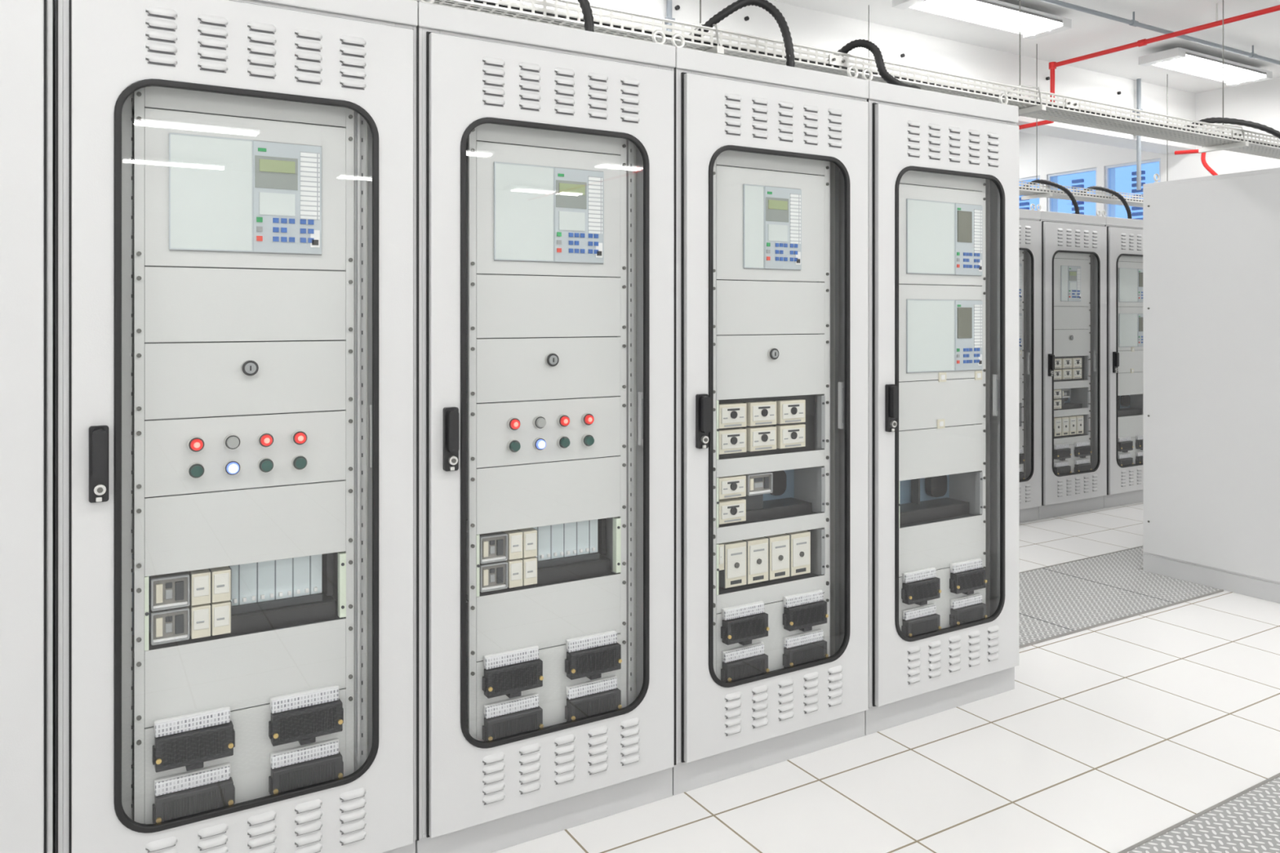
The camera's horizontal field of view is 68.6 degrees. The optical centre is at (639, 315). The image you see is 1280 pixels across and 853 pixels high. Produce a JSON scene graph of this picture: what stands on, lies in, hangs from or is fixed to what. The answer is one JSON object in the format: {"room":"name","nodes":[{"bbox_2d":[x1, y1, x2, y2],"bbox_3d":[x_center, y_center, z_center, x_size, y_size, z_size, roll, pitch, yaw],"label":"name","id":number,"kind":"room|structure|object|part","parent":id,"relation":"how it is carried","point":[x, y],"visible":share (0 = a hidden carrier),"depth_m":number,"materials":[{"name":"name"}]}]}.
{"room":"electrical room","nodes":[
{"label":"electrical room","id":0,"kind":"room"},
{"bbox_2d":[478,0,1195,154],"bbox_3d":[-0.382,-1.860,5.768,13.150,0.540,0.300,0,0,-31],"label":"wall","id":1,"kind":"structure","parent":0,"point":[807,27],"depth_m":7.25,"materials":[{"name":"white paint"}]},
{"bbox_2d":[492,501,1279,852],"bbox_3d":[2.633,1.530,0.731,13.550,0.120,19.400,0,0,-31],"label":"floor","id":2,"kind":"structure","parent":0,"point":[1108,738],"depth_m":3.11,"materials":[{"name":"tile"}]},
{"bbox_2d":[0,0,54,852],"bbox_3d":[-1.749,0.298,2.051,0.802,2.343,0.634,0,0,-31],"label":"tall cabinet","id":3,"kind":"object","parent":2,"relation":"on","point":[27,27],"visible":0.84,"depth_m":1.99,"materials":[{"name":"grey metal"}]},
{"bbox_2d":[54,0,417,852],"bbox_3d":[-1.058,0.298,2.465,0.802,2.343,0.634,0,0,-31],"label":"tall cabinet","id":4,"kind":"object","parent":2,"relation":"on","point":[235,180],"visible":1,"depth_m":2.23,"materials":[{"name":"grey metal"}]},
{"bbox_3d":[-1.178,0.325,2.043,0.038,0.166,0.034,0,0,-31],"label":"swing handle","id":5,"kind":"part","parent":4,"relation":"part of","materials":[{"name":"black plastic"}]},
{"bbox_2d":[415,0,675,852],"bbox_3d":[-0.372,0.298,2.875,0.802,2.343,0.634,0,0,-31],"label":"tall cabinet","id":6,"kind":"object","parent":2,"relation":"on","point":[545,152],"visible":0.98,"depth_m":2.64,"materials":[{"name":"grey metal"}]},
{"bbox_3d":[-0.491,0.325,2.454,0.038,0.166,0.034,0,0,-31],"label":"swing handle","id":7,"kind":"part","parent":6,"relation":"part of","materials":[{"name":"black plastic"}]},
{"bbox_2d":[577,0,594,31],"bbox_3d":[-0.319,-0.974,3.046,0.369,0.317,0.048,0,0,8],"label":"cable conduit","id":8,"kind":"object","parent":6,"relation":"on","point":[584,5],"visible":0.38,"depth_m":3.01,"materials":[{"name":"black plastic"}]},
{"bbox_2d":[671,33,868,795],"bbox_3d":[0.315,0.298,3.286,0.802,2.343,0.634,0,0,-31],"label":"tall cabinet","id":9,"kind":"object","parent":2,"relation":"on","point":[771,160],"visible":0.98,"depth_m":3.06,"materials":[{"name":"grey metal"}]},
{"bbox_3d":[0.195,0.325,2.865,0.038,0.166,0.034,0,0,-31],"label":"swing handle","id":10,"kind":"part","parent":9,"relation":"part of","materials":[{"name":"black plastic"}]},
{"bbox_2d":[693,0,795,66],"bbox_3d":[0.381,-0.999,3.471,0.393,0.366,0.061,0,0,6],"label":"cable conduit","id":11,"kind":"object","parent":9,"relation":"on","point":[768,6],"visible":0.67,"depth_m":3.46,"materials":[{"name":"black rubber"}]},
{"bbox_2d":[862,68,1019,735],"bbox_3d":[1.001,0.298,3.697,0.802,2.343,0.634,0,0,-31],"label":"tall cabinet","id":12,"kind":"object","parent":2,"relation":"on","point":[944,168],"visible":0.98,"depth_m":3.48,"materials":[{"name":"grey metal"}]},
{"bbox_2d":[826,39,922,89],"bbox_3d":[1.021,-0.959,3.840,0.514,0.299,0.194,0,0,-22],"label":"cable conduit","id":13,"kind":"object","parent":12,"relation":"on","point":[873,48],"visible":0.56,"depth_m":3.74,"materials":[{"name":"black plastic"}]},
{"bbox_3d":[0.882,0.325,3.276,0.038,0.166,0.034,0,0,-31],"label":"swing handle","id":14,"kind":"part","parent":12,"relation":"part of","materials":[{"name":"black plastic"}]},
{"bbox_2d":[1018,203,1040,523],"bbox_3d":[2.408,0.334,6.756,0.778,2.273,0.615,0,0,-31],"label":"tall cabinet","id":15,"kind":"object","parent":2,"relation":"on","point":[1029,223],"visible":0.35,"depth_m":6.68,"materials":[{"name":"grey metal"}]},
{"bbox_2d":[1035,204,1106,519],"bbox_3d":[3.074,0.334,7.154,0.778,2.273,0.615,0,0,-31],"label":"tall cabinet","id":16,"kind":"object","parent":2,"relation":"on","point":[1073,246],"visible":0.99,"depth_m":6.96,"materials":[{"name":"white metal"}]},
{"bbox_3d":[2.958,0.359,6.745,0.037,0.161,0.033,0,0,-31],"label":"swing handle","id":17,"kind":"part","parent":16,"relation":"part of","materials":[{"name":"black plastic"}]},
{"bbox_2d":[1023,179,1079,213],"bbox_3d":[3.203,-0.895,7.289,0.588,0.303,0.068,0,0,-22],"label":"cable conduit","id":18,"kind":"object","parent":16,"relation":"on","point":[1064,188],"visible":0.84,"depth_m":7.29,"materials":[{"name":"black rubber"}]},
{"bbox_2d":[1018,546,1223,648],"bbox_3d":[3.729,1.466,5.822,5.940,0.008,0.780,0,0,-31],"label":"floor grate","id":19,"kind":"object","parent":2,"relation":"on","point":[1056,601],"visible":0.58,"depth_m":4.95,"materials":[{"name":"grey metal"}]},
{"bbox_2d":[1101,210,1142,507],"bbox_3d":[3.740,0.334,7.553,0.778,2.273,0.615,0,0,-31],"label":"tall cabinet","id":20,"kind":"object","parent":2,"relation":"on","point":[1124,235],"visible":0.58,"depth_m":7.28,"materials":[{"name":"white metal"}]},
{"bbox_2d":[1080,186,1132,218],"bbox_3d":[3.803,-0.895,7.648,0.588,0.303,0.068,0,0,-22],"label":"cable conduit","id":21,"kind":"object","parent":20,"relation":"on","point":[1119,196],"visible":0.83,"depth_m":7.65,"materials":[{"name":"black rubber"}]},
{"bbox_3d":[3.624,0.359,7.144,0.037,0.161,0.033,0,0,-31],"label":"swing handle","id":22,"kind":"part","parent":20,"relation":"part of","materials":[{"name":"black plastic"}]},
{"bbox_2d":[1118,773,1279,852],"bbox_3d":[1.656,1.466,2.412,13.000,0.008,0.608,0,0,-31],"label":"floor grate","id":23,"kind":"object","parent":2,"relation":"on","point":[1247,821],"visible":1,"depth_m":2.67,"materials":[{"name":"silver metal"}]},
{"bbox_2d":[1142,167,1279,603],"bbox_3d":[3.459,0.330,5.210,0.810,2.280,0.904,0,0,-31],"label":"tall cabinet","id":24,"kind":"object","parent":2,"relation":"on","point":[1211,243],"visible":1,"depth_m":5.05,"materials":[{"name":"grey metal"}]},
{"bbox_3d":[4.154,0.330,5.625,0.802,2.280,0.904,0,0,-31],"label":"cabinet","id":25,"kind":"object","parent":2,"relation":"on","visible":0},
{"bbox_2d":[1183,117,1279,138],"bbox_3d":[3.459,-0.926,5.305,1.003,0.349,0.056,0,0,-19],"label":"cable conduit","id":26,"kind":"object","parent":25,"relation":"on","point":[1276,133],"visible":0.71,"depth_m":5.26,"materials":[{"name":"black rubber"}]},
{"bbox_2d":[771,0,1279,93],"bbox_3d":[2.633,-2.190,0.731,13.550,0.120,19.400,0,0,-31],"label":"ceiling","id":27,"kind":"structure","parent":0,"point":[1089,33],"depth_m":7.01,"materials":[{"name":"white paint"}]},
{"bbox_2d":[664,0,675,31],"bbox_3d":[0.178,-1.630,5.893,0.060,1.000,0.060,0,0,-31],"label":"conduit","id":28,"kind":"object","parent":27,"relation":"attached to","point":[668,2],"visible":0.06,"depth_m":5.87,"materials":[{"name":"grey metal"}]},
{"bbox_2d":[414,0,1279,159],"bbox_3d":[2.544,-1.542,4.920,8.700,1.175,0.260,0,0,-31],"label":"cable tray","id":29,"kind":"object","parent":27,"relation":"hanging from","point":[837,64],"visible":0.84,"depth_m":4.02,"materials":[{"name":"silver metal"}]},
{"bbox_2d":[674,4,1120,94],"bbox_3d":[1.910,-1.955,6.953,5.528,0.078,0.020,0,0,-31],"label":"caps","id":30,"kind":"object","parent":27,"relation":"attached to","point":[677,6],"visible":0.98,"depth_m":6.24,"materials":[{"name":"black plastic"}]},
{"bbox_2d":[892,0,1071,39],"bbox_3d":[2.336,-2.067,6.358,1.420,0.126,0.320,0,0,-31],"label":"ceiling light fixture","id":31,"kind":"object","parent":27,"relation":"hanging from","point":[1034,24],"depth_m":6.37,"materials":[{"name":"white plastic"}]},
{"bbox_2d":[868,4,1142,207],"bbox_3d":[2.987,-1.525,7.295,5.500,1.210,0.260,0,0,-31],"label":"cable tray","id":32,"kind":"object","parent":27,"relation":"hanging from","point":[1030,193],"visible":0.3,"depth_m":7.49,"materials":[{"name":"silver metal"}]},
{"bbox_2d":[1132,78,1142,190],"bbox_3d":[4.494,-1.630,8.477,0.060,1.000,0.060,0,0,-31],"label":"conduit","id":33,"kind":"object","parent":27,"relation":"attached to","point":[1138,80],"visible":0.68,"depth_m":8.46,"materials":[{"name":"grey metal"}]},
{"bbox_2d":[1018,2,1279,129],"bbox_3d":[6.224,-1.795,2.589,0.060,0.670,18.300,0,0,-31],"label":"pipe","id":34,"kind":"object","parent":27,"relation":"hanging from","point":[1052,65],"visible":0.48,"depth_m":6.83,"materials":[{"name":"red metal"}]},
{"bbox_2d":[1040,0,1279,64],"bbox_3d":[0.292,-2.080,4.691,13.000,0.099,0.040,0,0,-31],"label":"conduit","id":35,"kind":"object","parent":27,"relation":"attached to","point":[1131,22],"visible":1,"depth_m":6.69,"materials":[{"name":"grey"}]},
{"bbox_2d":[1174,149,1217,175],"bbox_3d":[5.141,-1.274,8.540,0.505,0.508,0.117,0,0,41],"label":"pipe","id":36,"kind":"object","parent":27,"relation":"hanging from","point":[1205,164],"visible":0.51,"depth_m":8.50,"materials":[{"name":"red"}]},
{"bbox_2d":[1138,47,1272,86],"bbox_3d":[4.696,-2.067,7.770,1.420,0.126,0.320,0,0,-31],"label":"ceiling light fixture","id":37,"kind":"object","parent":27,"relation":"hanging from","point":[1177,59],"depth_m":7.69,"materials":[{"name":"white plastic"}]},
{"bbox_2d":[1018,76,1279,217],"bbox_3d":[8.361,-0.330,4.160,0.200,3.600,19.000,0,0,-31],"label":"wall","id":38,"kind":"structure","parent":0,"point":[1259,102],"depth_m":9.08,"materials":[{"name":"white paint"}]},
{"bbox_2d":[1018,194,1029,209],"bbox_3d":[4.413,-1.127,10.794,0.040,0.694,0.120,0,0,-31],"label":"shutter slats","id":39,"kind":"object","parent":38,"relation":"attached to","point":[1026,203],"visible":0.15,"depth_m":10.77,"materials":[{"name":"blue"}]},
{"bbox_2d":[1018,175,1039,204],"bbox_3d":[4.353,-1.145,10.758,0.060,0.830,0.600,0,0,-31],"label":"frame","id":40,"kind":"object","parent":38,"relation":"attached to","point":[1038,176],"visible":0.21,"depth_m":10.60,"materials":[{"name":"white metal"}]},
{"bbox_2d":[1047,167,1097,215],"bbox_3d":[4.702,-1.145,10.175,0.060,0.830,0.600,0,0,-31],"label":"frame","id":41,"kind":"object","parent":38,"relation":"attached to","point":[1050,177],"visible":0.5,"depth_m":10.26,"materials":[{"name":"white metal"}]},
{"bbox_2d":[1071,178,1084,214],"bbox_3d":[4.762,-1.127,10.210,0.040,0.694,0.120,0,0,-31],"label":"shutter slats","id":42,"kind":"object","parent":38,"relation":"attached to","point":[1079,180],"visible":0.25,"depth_m":10.18,"materials":[{"name":"blue"}]},
{"bbox_2d":[1105,158,1160,217],"bbox_3d":[5.051,-1.145,9.591,0.060,0.830,0.600,0,0,-31],"label":"frame","id":43,"kind":"object","parent":38,"relation":"attached to","point":[1108,168],"visible":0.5,"depth_m":9.81,"materials":[{"name":"white metal"}]},
{"bbox_2d":[1131,170,1145,219],"bbox_3d":[5.111,-1.127,9.627,0.040,0.694,0.120,0,0,-31],"label":"shutter slats","id":44,"kind":"object","parent":38,"relation":"attached to","point":[1134,173],"visible":0.33,"depth_m":9.63,"materials":[{"name":"blue"}]}
]}

